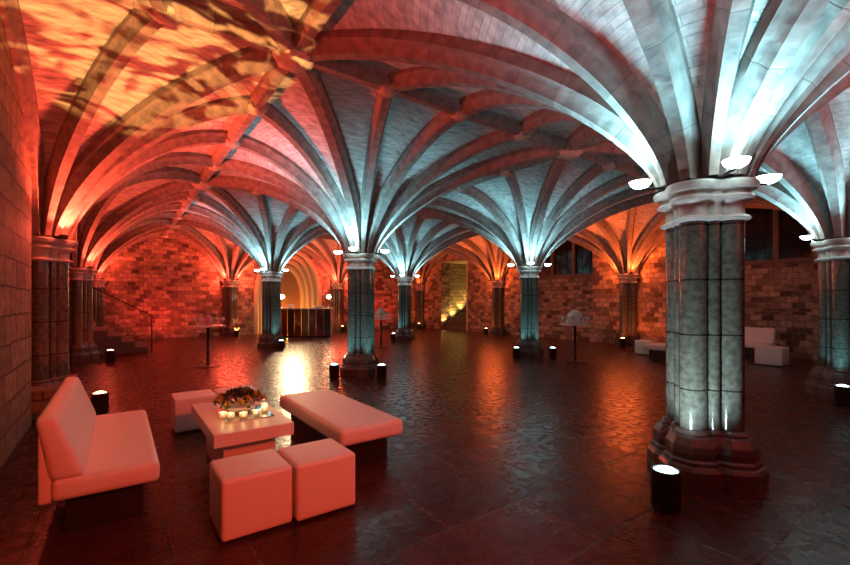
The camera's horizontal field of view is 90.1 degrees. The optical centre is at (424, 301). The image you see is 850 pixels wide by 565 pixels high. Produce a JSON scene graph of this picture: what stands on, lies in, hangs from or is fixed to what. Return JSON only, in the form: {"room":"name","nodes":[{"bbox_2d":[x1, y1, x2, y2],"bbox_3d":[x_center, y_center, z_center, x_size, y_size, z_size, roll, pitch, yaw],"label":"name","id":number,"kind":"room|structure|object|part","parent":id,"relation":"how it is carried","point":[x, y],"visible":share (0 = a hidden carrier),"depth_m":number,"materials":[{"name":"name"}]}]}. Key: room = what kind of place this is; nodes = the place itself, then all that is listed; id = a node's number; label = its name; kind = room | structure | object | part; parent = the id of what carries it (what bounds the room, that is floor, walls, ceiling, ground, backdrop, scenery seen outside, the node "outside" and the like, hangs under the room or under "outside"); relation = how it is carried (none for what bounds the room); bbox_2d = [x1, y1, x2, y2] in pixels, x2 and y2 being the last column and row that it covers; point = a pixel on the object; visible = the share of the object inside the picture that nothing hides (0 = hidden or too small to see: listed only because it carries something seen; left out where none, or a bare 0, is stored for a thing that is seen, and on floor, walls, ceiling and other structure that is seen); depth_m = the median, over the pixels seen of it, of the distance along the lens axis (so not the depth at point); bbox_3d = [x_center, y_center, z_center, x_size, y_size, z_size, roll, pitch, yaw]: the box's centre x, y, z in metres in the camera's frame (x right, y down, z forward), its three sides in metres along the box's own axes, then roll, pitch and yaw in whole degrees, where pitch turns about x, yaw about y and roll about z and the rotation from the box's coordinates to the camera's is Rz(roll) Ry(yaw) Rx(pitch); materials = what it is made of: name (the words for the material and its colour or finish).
{"room":"vaulted crypt event hall","nodes":[
{"label":"vaulted crypt event hall","id":0,"kind":"room"},
{"bbox_2d":[0,13,70,467],"bbox_3d":[-5.431,-0.850,5.501,0.740,4.500,24.420,0,0,-36],"label":"wall","id":1,"kind":"structure","parent":0,"point":[15,165],"depth_m":3.98,"materials":[{"name":"beige stone"}]},
{"bbox_2d":[31,374,78,420],"bbox_3d":[-5.020,1.220,5.428,0.840,0.360,1.240,0,0,-36],"label":"trim","id":2,"kind":"structure","parent":1,"relation":"attached to","point":[40,395],"depth_m":5.02,"materials":[{"name":"beige stone"}]},
{"bbox_2d":[31,235,77,386],"bbox_3d":[-4.955,0.114,5.475,0.633,1.848,0.633,0,0,9],"label":"column","id":3,"kind":"structure","parent":2,"relation":"on","point":[50,260],"depth_m":5.40,"materials":[{"name":"stone"}]},
{"bbox_2d":[59,234,67,238],"bbox_3d":[-4.606,-0.835,5.405,0.090,0.050,0.090,0,0,-36],"label":"lamp","id":4,"kind":"object","parent":3,"relation":"on","point":[62,236],"visible":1,"depth_m":5.38,"materials":[{"name":"grey"}]},
{"bbox_2d":[101,237,415,338],"bbox_3d":[-6.334,-0.850,19.567,15.782,4.500,0.620,0,0,-36],"label":"wall","id":5,"kind":"structure","parent":0,"point":[168,279],"depth_m":16.75,"materials":[{"name":"brick"}]},
{"bbox_2d":[254,250,321,333],"bbox_3d":[-6.400,-0.546,19.605,3.080,3.892,0.840,0,0,-36],"label":"archway","id":6,"kind":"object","parent":5,"relation":"in","point":[300,285],"depth_m":19.95,"materials":[{"name":"beige stone"}]},
{"bbox_3d":[-6.506,-0.156,19.751,1.880,3.112,0.320,0,0,-36],"label":"arch moulding","id":7,"kind":"part","parent":6,"relation":"part of","materials":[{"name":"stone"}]},
{"bbox_3d":[-6.459,-0.286,19.686,2.280,3.372,0.480,0,0,-36],"label":"arch moulding","id":8,"kind":"part","parent":6,"relation":"part of","materials":[{"name":"stone"}]},
{"bbox_2d":[0,0,849,284],"bbox_3d":[0.835,-1.788,9.674,14.631,1.915,23.849,0,0,-36],"label":"ceiling","id":9,"kind":"structure","parent":0,"point":[491,135],"depth_m":4.99,"materials":[{"name":"stone"}]},
{"bbox_2d":[0,328,849,564],"bbox_3d":[1.312,1.550,10.633,19.682,0.300,26.020,0,0,-36],"label":"floor","id":10,"kind":"structure","parent":0,"point":[497,458],"depth_m":3.48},
{"bbox_2d":[69,267,99,361],"bbox_3d":[-8.293,0.295,10.337,0.569,2.210,0.808,0,0,-36],"label":"column","id":11,"kind":"structure","parent":10,"relation":"on","point":[82,347],"depth_m":10.08,"materials":[{"name":"stone"}]},
{"bbox_2d":[36,377,159,534],"bbox_3d":[-2.412,1.025,3.199,0.593,0.750,1.660,0,0,-36],"label":"sofa","id":12,"kind":"object","parent":10,"relation":"on","point":[100,465],"visible":1,"depth_m":2.66,"materials":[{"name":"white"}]},
{"bbox_3d":[-2.623,0.945,3.047,0.058,0.410,1.600,0,0,-36],"label":"panel","id":13,"kind":"part","parent":12,"relation":"part of","materials":[{"name":"white leather"}]},
{"bbox_2d":[36,377,95,479],"bbox_3d":[-2.565,0.838,3.089,0.216,0.375,1.660,0,0,-36],"label":"cushion","id":14,"kind":"object","parent":12,"relation":"on","point":[66,427],"depth_m":2.51,"materials":[{"name":"white leather"}]},
{"bbox_3d":[-2.387,1.080,3.218,0.530,0.130,1.660,0,0,-36],"label":"seat","id":15,"kind":"part","parent":12,"relation":"part of","materials":[{"name":"white leather"}]},
{"bbox_2d":[93,279,106,326],"bbox_3d":[-11.626,0.295,15.023,0.669,2.210,0.519,0,0,-36],"label":"column","id":16,"kind":"structure","parent":10,"relation":"on","point":[98,296],"depth_m":15.04,"materials":[{"name":"stone"}]},
{"bbox_2d":[91,391,108,414],"bbox_3d":[-4.057,1.256,5.293,0.180,0.287,0.178,0,0,-36],"label":"uplight","id":17,"kind":"object","parent":10,"relation":"on","point":[99,399],"visible":0.89,"depth_m":5.24,"materials":[{"name":"black metal"}]},
{"bbox_2d":[106,349,114,361],"bbox_3d":[-7.386,1.256,9.956,0.180,0.287,0.178,0,0,-36],"label":"uplight","id":18,"kind":"object","parent":10,"relation":"on","point":[110,354],"visible":1,"depth_m":9.89,"materials":[{"name":"black metal"}]},
{"bbox_2d":[93,321,147,354],"bbox_3d":[-9.463,0.905,11.662,3.000,0.990,2.000,0,0,-36],"label":"stair","id":19,"kind":"structure","parent":10,"relation":"on","point":[105,340],"depth_m":11.37,"materials":[{"name":"stone"}]},
{"bbox_2d":[93,287,152,351],"bbox_3d":[-8.251,0.419,11.392,1.620,1.962,0.032,0,0,-36],"label":"handrail","id":20,"kind":"object","parent":10,"relation":"on","point":[93,287],"visible":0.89,"depth_m":11.83,"materials":[{"name":"black metal"}]},
{"bbox_3d":[-8.251,-0.053,11.392,1.620,1.018,0.028,0,0,-36],"label":"rail","id":21,"kind":"part","parent":20,"relation":"part of","materials":[{"name":"black metal"}]},
{"bbox_3d":[-7.629,0.880,11.842,0.030,1.040,0.030,0,0,-13],"label":"post","id":22,"kind":"part","parent":20,"relation":"part of","materials":[{"name":"black metal"}]},
{"bbox_2d":[171,389,216,432],"bbox_3d":[-2.590,1.215,4.750,0.414,0.370,0.414,0,0,-36],"label":"ottoman","id":23,"kind":"object","parent":10,"relation":"on","point":[182,420],"visible":0.62,"depth_m":4.55,"materials":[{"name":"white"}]},
{"bbox_2d":[190,324,225,367],"bbox_3d":[-4.708,0.953,9.200,0.700,0.895,0.700,0,0,-36],"label":"table","id":24,"kind":"object","parent":10,"relation":"on","point":[208,365],"visible":1,"depth_m":9.17,"materials":[{"name":"black paint"}]},
{"bbox_2d":[202,314,212,323],"bbox_3d":[-4.710,0.385,9.201,0.206,0.240,0.207,0,0,-36],"label":"dome","id":25,"kind":"object","parent":24,"relation":"on","point":[207,319],"visible":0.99,"depth_m":9.13,"materials":[{"name":"clear glass"}]},
{"bbox_3d":[-4.708,0.957,9.200,0.070,0.846,0.068,0,0,-36],"label":"stem","id":26,"kind":"part","parent":24,"relation":"part of","materials":[{"name":"black metal"}]},
{"bbox_2d":[219,280,240,335],"bbox_3d":[-8.062,0.245,17.605,0.808,2.310,0.519,0,0,-36],"label":"column","id":27,"kind":"structure","parent":10,"relation":"on","point":[229,286],"depth_m":17.53,"materials":[{"name":"stone"}]},
{"bbox_2d":[214,385,256,397],"bbox_3d":[-2.233,1.215,5.008,0.414,0.370,0.414,0,0,-36],"label":"ottoman","id":28,"kind":"object","parent":10,"relation":"on","point":[217,390],"visible":0.2,"depth_m":5.00,"materials":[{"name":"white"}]},
{"bbox_2d":[234,329,238,336],"bbox_3d":[-7.635,1.256,17.185,0.180,0.287,0.178,0,0,-36],"label":"uplight","id":29,"kind":"object","parent":10,"relation":"on","point":[236,332],"visible":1,"depth_m":17.12,"materials":[{"name":"brown metal"}]},
{"bbox_2d":[191,398,293,460],"bbox_3d":[-1.654,1.190,3.761,0.595,0.420,1.180,0,0,-36],"label":"coffee table","id":30,"kind":"object","parent":10,"relation":"on","point":[223,439],"visible":0.72,"depth_m":3.42,"materials":[{"name":"white paint"}]},
{"bbox_2d":[216,404,273,422],"bbox_3d":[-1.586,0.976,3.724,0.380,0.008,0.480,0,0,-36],"label":"candles","id":31,"kind":"object","parent":30,"relation":"on","point":[252,409],"visible":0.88,"depth_m":3.70},
{"bbox_2d":[212,386,267,409],"bbox_3d":[-1.647,0.858,3.784,0.403,0.229,0.448,0,0,32],"label":"flower arrangement","id":32,"kind":"object","parent":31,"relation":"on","point":[249,394],"visible":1,"depth_m":3.71,"materials":[{"name":"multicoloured plant"}]},
{"bbox_2d":[209,449,291,541],"bbox_3d":[-1.118,1.215,2.713,0.414,0.370,0.414,0,0,-36],"label":"ottoman","id":33,"kind":"object","parent":10,"relation":"on","point":[250,493],"visible":1,"depth_m":2.57,"materials":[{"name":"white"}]},
{"bbox_2d":[257,271,285,348],"bbox_3d":[-4.689,0.245,12.948,0.701,2.310,0.701,0,0,9],"label":"column","id":34,"kind":"structure","parent":10,"relation":"on","point":[271,281],"depth_m":12.74,"materials":[{"name":"stone"}]},
{"bbox_2d":[278,340,284,349],"bbox_3d":[-4.232,1.256,12.488,0.180,0.287,0.178,0,0,-36],"label":"uplight","id":35,"kind":"object","parent":10,"relation":"on","point":[281,344],"visible":1,"depth_m":12.43,"materials":[{"name":"black metal"}]},
{"bbox_2d":[281,308,333,336],"bbox_3d":[-4.894,0.820,17.045,2.307,1.160,0.750,0,0,-3],"label":"bar counter","id":36,"kind":"object","parent":10,"relation":"on","point":[316,322],"depth_m":16.78,"materials":[{"name":"brown wood"}]},
{"bbox_3d":[-5.583,0.810,16.822,0.297,1.060,0.066,0,0,17],"label":"panel","id":37,"kind":"part","parent":36,"relation":"part of","materials":[{"name":"brown wood"}]},
{"bbox_3d":[-5.300,0.810,16.761,0.277,1.060,0.068,0,0,10],"label":"panel","id":38,"kind":"part","parent":36,"relation":"part of","materials":[{"name":"brown wood"}]},
{"bbox_3d":[-5.019,0.810,16.738,0.262,1.060,0.070,0,0,1],"label":"panel","id":39,"kind":"part","parent":36,"relation":"part of","materials":[{"name":"brown wood"}]},
{"bbox_3d":[-4.739,0.810,16.752,0.262,1.060,0.070,0,0,-7],"label":"panel","id":40,"kind":"part","parent":36,"relation":"part of","materials":[{"name":"brown wood"}]},
{"bbox_2d":[281,308,333,308],"bbox_3d":[-4.894,0.260,17.045,2.307,0.040,0.750,0,0,-3],"label":"countertop","id":41,"kind":"structure","parent":36,"relation":"on","point":[281,308],"depth_m":16.73,"materials":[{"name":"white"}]},
{"bbox_3d":[-4.461,0.810,16.803,0.277,1.060,0.068,0,0,-15],"label":"panel","id":42,"kind":"part","parent":36,"relation":"part of","materials":[{"name":"brown wood"}]},
{"bbox_3d":[-4.185,0.810,16.892,0.297,1.060,0.066,0,0,-23],"label":"panel","id":43,"kind":"part","parent":36,"relation":"part of","materials":[{"name":"red wood"}]},
{"bbox_3d":[-3.911,0.810,17.018,0.320,1.060,0.062,0,0,-30],"label":"panel","id":44,"kind":"part","parent":36,"relation":"part of","materials":[{"name":"black wood"}]},
{"bbox_3d":[-3.782,0.840,17.241,0.060,1.120,0.430,0,0,-3],"label":"panel","id":45,"kind":"part","parent":36,"relation":"part of","materials":[{"name":"brown wood"}]},
{"bbox_2d":[278,438,354,520],"bbox_3d":[-0.758,1.215,2.947,0.414,0.370,0.414,0,0,-36],"label":"ottoman","id":46,"kind":"object","parent":10,"relation":"on","point":[323,471],"visible":0.86,"depth_m":2.79,"materials":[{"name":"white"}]},
{"bbox_2d":[329,363,338,379],"bbox_3d":[-1.647,1.256,7.693,0.180,0.287,0.178,0,0,-36],"label":"uplight","id":47,"kind":"object","parent":10,"relation":"on","point":[333,368],"visible":1,"depth_m":7.63,"materials":[{"name":"black metal"}]},
{"bbox_2d":[331,283,346,330],"bbox_3d":[-4.126,0.245,20.457,0.808,2.310,0.519,0,0,-36],"label":"column","id":48,"kind":"structure","parent":10,"relation":"on","point":[338,288],"depth_m":20.37,"materials":[{"name":"stone"}]},
{"bbox_2d":[280,389,402,466],"bbox_3d":[-0.900,1.212,4.208,0.600,0.375,1.620,0,0,-36],"label":"upholstered bench","id":49,"kind":"object","parent":10,"relation":"on","point":[363,429],"visible":0.97,"depth_m":3.78,"materials":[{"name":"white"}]},
{"bbox_2d":[340,253,379,377],"bbox_3d":[-1.230,0.245,8.174,0.701,2.310,0.701,0,0,9],"label":"column","id":50,"kind":"structure","parent":10,"relation":"on","point":[361,360],"depth_m":7.97,"materials":[{"name":"stone"}]},
{"bbox_2d":[349,247,357,252],"bbox_3d":[-1.295,-0.948,7.767,0.168,0.070,0.284,0,0,9],"label":"uplight","id":51,"kind":"object","parent":50,"relation":"on","point":[353,249],"visible":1,"depth_m":7.66,"materials":[{"name":"white"}]},
{"bbox_2d":[375,250,388,253],"bbox_3d":[-0.823,-0.948,8.109,0.284,0.070,0.168,0,0,9],"label":"uplight","id":52,"kind":"object","parent":50,"relation":"on","point":[382,251],"visible":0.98,"depth_m":8.06,"materials":[{"name":"white"}]},
{"bbox_2d":[377,364,386,379],"bbox_3d":[-0.782,1.256,7.641,0.180,0.287,0.178,0,0,-36],"label":"uplight","id":53,"kind":"object","parent":10,"relation":"on","point":[381,368],"visible":1,"depth_m":7.57,"materials":[{"name":"black metal"}]},
{"bbox_2d":[374,318,391,347],"bbox_3d":[-1.370,0.953,13.200,0.700,0.895,0.700,0,0,-36],"label":"table","id":54,"kind":"object","parent":10,"relation":"on","point":[380,319],"visible":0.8,"depth_m":13.16,"materials":[{"name":"black metal"}]},
{"bbox_2d":[375,308,386,317],"bbox_3d":[-1.372,0.337,13.202,0.350,0.336,0.352,0,0,-36],"label":"dome","id":55,"kind":"object","parent":54,"relation":"on","point":[380,313],"visible":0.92,"depth_m":13.08,"materials":[{"name":"clear glass"}]},
{"bbox_3d":[-1.370,0.957,13.200,0.070,0.846,0.068,0,0,-36],"label":"stem","id":56,"kind":"part","parent":54,"relation":"part of","materials":[{"name":"black metal"}]},
{"bbox_2d":[391,333,395,340],"bbox_3d":[-1.135,1.256,15.288,0.180,0.287,0.178,0,0,-36],"label":"uplight","id":57,"kind":"object","parent":10,"relation":"on","point":[393,335],"visible":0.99,"depth_m":15.22,"materials":[{"name":"black metal"}]},
{"bbox_2d":[396,277,414,339],"bbox_3d":[-0.752,0.245,15.800,0.701,2.310,0.701,0,0,9],"label":"column","id":58,"kind":"structure","parent":10,"relation":"on","point":[404,331],"depth_m":15.59,"materials":[{"name":"stone"}]},
{"bbox_2d":[413,285,425,327],"bbox_3d":[-0.307,0.245,23.224,0.519,2.310,0.519,0,0,-36],"label":"column","id":59,"kind":"structure","parent":10,"relation":"on","point":[419,290],"depth_m":23.22,"materials":[{"name":"stone"}]},
{"bbox_2d":[442,310,465,330],"bbox_3d":[2.792,0.740,22.270,3.330,1.320,1.940,0,0,-36],"label":"stair","id":60,"kind":"structure","parent":10,"relation":"on","point":[459,323],"depth_m":21.79,"materials":[{"name":"stone"}]},
{"bbox_2d":[489,281,505,333],"bbox_3d":[3.067,0.245,18.567,0.519,2.310,0.808,0,0,-36],"label":"column","id":61,"kind":"structure","parent":10,"relation":"on","point":[497,327],"depth_m":18.44,"materials":[{"name":"stone"}]},
{"bbox_2d":[513,347,519,358],"bbox_3d":[2.272,1.256,10.533,0.180,0.287,0.178,0,0,-36],"label":"uplight","id":62,"kind":"object","parent":10,"relation":"on","point":[516,350],"visible":1,"depth_m":10.46,"materials":[{"name":"black metal"}]},
{"bbox_2d":[516,266,543,357],"bbox_3d":[2.707,0.245,11.026,0.701,2.310,0.701,0,0,9],"label":"column","id":63,"kind":"structure","parent":10,"relation":"on","point":[529,344],"depth_m":10.82,"materials":[{"name":"stone"}]},
{"bbox_2d":[549,347,556,358],"bbox_3d":[3.162,1.256,10.498,0.180,0.287,0.178,0,0,-36],"label":"uplight","id":64,"kind":"object","parent":10,"relation":"on","point":[552,350],"visible":1,"depth_m":10.43,"materials":[{"name":"black metal"}]},
{"bbox_2d":[559,323,590,362],"bbox_3d":[3.502,0.953,9.900,0.700,0.895,0.700,0,0,-36],"label":"table","id":65,"kind":"object","parent":10,"relation":"on","point":[569,324],"visible":0.98,"depth_m":9.87,"materials":[{"name":"black metal"}]},
{"bbox_2d":[566,310,583,323],"bbox_3d":[3.500,0.348,9.902,0.412,0.314,0.414,0,0,-36],"label":"dome","id":66,"kind":"object","parent":65,"relation":"on","point":[574,317],"visible":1,"depth_m":9.76,"materials":[{"name":"clear glass"}]},
{"bbox_3d":[3.502,0.957,9.900,0.070,0.846,0.068,0,0,-36],"label":"stem","id":67,"kind":"part","parent":65,"relation":"part of","materials":[{"name":"black metal"}]},
{"bbox_2d":[620,337,625,346],"bbox_3d":[6.213,1.256,13.326,0.180,0.287,0.178,0,0,-36],"label":"uplight","id":68,"kind":"object","parent":10,"relation":"on","point":[622,340],"visible":1,"depth_m":13.26,"materials":[{"name":"black metal"}]},
{"bbox_2d":[615,274,640,345],"bbox_3d":[6.526,0.245,13.793,0.519,2.310,0.808,0,0,-36],"label":"column","id":69,"kind":"structure","parent":10,"relation":"on","point":[627,282],"depth_m":13.68,"materials":[{"name":"stone"}]},
{"bbox_2d":[635,340,657,354],"bbox_3d":[5.939,1.215,11.386,0.414,0.370,0.414,0,0,-36],"label":"ottoman","id":70,"kind":"object","parent":10,"relation":"on","point":[638,343],"visible":0.66,"depth_m":11.30,"materials":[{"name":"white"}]},
{"bbox_2d":[642,342,665,360],"bbox_3d":[6.079,1.212,10.018,0.600,0.375,1.620,0,0,-36],"label":"upholstered bench","id":71,"kind":"object","parent":10,"relation":"on","point":[657,351],"visible":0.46,"depth_m":10.27,"materials":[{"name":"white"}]},
{"bbox_3d":[6.079,1.097,10.018,0.600,0.145,1.620,0,0,-36],"label":"seat","id":72,"kind":"part","parent":71,"relation":"part of","materials":[{"name":"white leather"}]},
{"bbox_2d":[651,465,680,514],"bbox_3d":[1.628,1.256,2.866,0.180,0.287,0.178,0,0,-36],"label":"uplight","id":73,"kind":"object","parent":10,"relation":"on","point":[665,480],"visible":1,"depth_m":2.80,"materials":[{"name":"black metal"}]},
{"bbox_2d":[647,177,768,497],"bbox_3d":[2.229,0.245,3.401,0.701,2.310,0.701,0,0,9],"label":"column","id":74,"kind":"structure","parent":10,"relation":"on","point":[702,434],"depth_m":3.20,"materials":[{"name":"stone"}]},
{"bbox_2d":[629,179,666,189],"bbox_3d":[1.822,-0.948,3.466,0.284,0.070,0.168,0,0,9],"label":"uplight","id":75,"kind":"object","parent":74,"relation":"on","point":[642,184],"visible":0.99,"depth_m":3.44,"materials":[{"name":"white"}]},
{"bbox_2d":[629,179,651,188],"bbox_3d":[1.765,-0.956,3.475,0.168,0.055,0.168,0,0,9],"label":"bowl","id":76,"kind":"object","parent":75,"relation":"on","point":[642,183],"depth_m":3.43,"materials":[{"name":"white"}]},
{"bbox_2d":[719,156,750,177],"bbox_3d":[2.164,-0.948,2.994,0.168,0.070,0.284,0,0,9],"label":"uplight","id":77,"kind":"object","parent":74,"relation":"on","point":[733,163],"visible":1,"depth_m":2.90,"materials":[{"name":"white"}]},
{"bbox_2d":[721,156,750,168],"bbox_3d":[2.155,-0.956,2.936,0.168,0.055,0.168,0,0,9],"label":"bowl","id":78,"kind":"object","parent":77,"relation":"on","point":[740,161],"depth_m":2.89,"materials":[{"name":"white"}]},
{"bbox_2d":[756,173,781,184],"bbox_3d":[2.636,-0.948,3.336,0.284,0.070,0.168,0,0,9],"label":"uplight","id":79,"kind":"object","parent":74,"relation":"on","point":[766,179],"visible":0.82,"depth_m":3.28,"materials":[{"name":"white"}]},
{"bbox_2d":[745,327,775,358],"bbox_3d":[7.992,1.025,11.009,0.593,0.750,1.660,0,0,-36],"label":"sofa","id":80,"kind":"object","parent":10,"relation":"on","point":[754,336],"visible":0.3,"depth_m":10.58,"materials":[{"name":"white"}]},
{"bbox_3d":[7.967,1.080,10.991,0.530,0.130,1.660,0,0,-36],"label":"seat","id":81,"kind":"part","parent":80,"relation":"part of","materials":[{"name":"white leather"}]},
{"bbox_2d":[745,327,775,342],"bbox_3d":[8.145,0.838,11.120,0.216,0.375,1.660,0,0,-36],"label":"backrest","id":82,"kind":"object","parent":80,"relation":"on","point":[752,334],"depth_m":10.64,"materials":[{"name":"white leather"}]},
{"bbox_2d":[755,345,788,365],"bbox_3d":[7.746,1.196,9.472,0.497,0.407,0.497,0,0,-36],"label":"ottoman","id":83,"kind":"object","parent":10,"relation":"on","point":[764,354],"visible":1,"depth_m":9.30,"materials":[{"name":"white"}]},
{"bbox_2d":[806,237,849,399],"bbox_3d":[6.165,0.245,6.253,0.701,2.310,0.701,0,0,9],"label":"column","id":84,"kind":"structure","parent":10,"relation":"on","point":[833,367],"depth_m":6.15,"materials":[{"name":"stone"}]},
{"bbox_2d":[800,235,822,240],"bbox_3d":[5.758,-0.948,6.317,0.284,0.070,0.168,0,0,9],"label":"uplight","id":85,"kind":"object","parent":84,"relation":"on","point":[808,237],"visible":1,"depth_m":6.30,"materials":[{"name":"white"}]},
{"bbox_2d":[800,235,814,239],"bbox_3d":[5.701,-0.956,6.327,0.168,0.055,0.168,0,0,9],"label":"bowl","id":86,"kind":"object","parent":85,"relation":"on","point":[809,237],"depth_m":6.29,"materials":[{"name":"white"}]},
{"bbox_2d":[833,384,849,406],"bbox_3d":[5.636,1.256,5.721,0.180,0.287,0.178,0,0,-36],"label":"uplight","id":87,"kind":"object","parent":10,"relation":"on","point":[841,392],"visible":1,"depth_m":5.67,"materials":[{"name":"black metal"}]},
{"bbox_2d":[450,262,465,321],"bbox_3d":[3.136,-0.850,22.519,2.980,4.500,2.700,0,0,-36],"label":"wall","id":88,"kind":"structure","parent":0,"point":[457,270],"depth_m":22.75,"materials":[{"name":"stone"}]},
{"bbox_2d":[424,241,817,359],"bbox_3d":[6.815,-0.850,14.373,0.620,4.500,24.420,0,0,-36],"label":"wall","id":89,"kind":"structure","parent":0,"point":[783,297],"depth_m":14.41,"materials":[{"name":"brick"}]},
{"bbox_2d":[466,261,467,330],"bbox_3d":[2.106,-0.325,20.507,0.210,3.450,0.130,0,0,-36],"label":"trim","id":90,"kind":"structure","parent":89,"relation":"attached to","point":[466,261],"depth_m":20.44,"materials":[{"name":"stone"}]},
{"bbox_2d":[538,240,592,278],"bbox_3d":[5.418,-1.985,16.609,0.180,2.050,3.140,0,0,-36],"label":"window","id":91,"kind":"structure","parent":89,"relation":"in","point":[570,259],"depth_m":16.44,"materials":[{"name":"clear glass"}]},
{"bbox_2d":[745,208,812,264],"bbox_3d":[8.865,-2.015,11.851,0.180,1.990,3.190,0,0,-36],"label":"window","id":92,"kind":"structure","parent":89,"relation":"in","point":[772,236],"depth_m":11.20,"materials":[{"name":"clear glass"}]}
]}

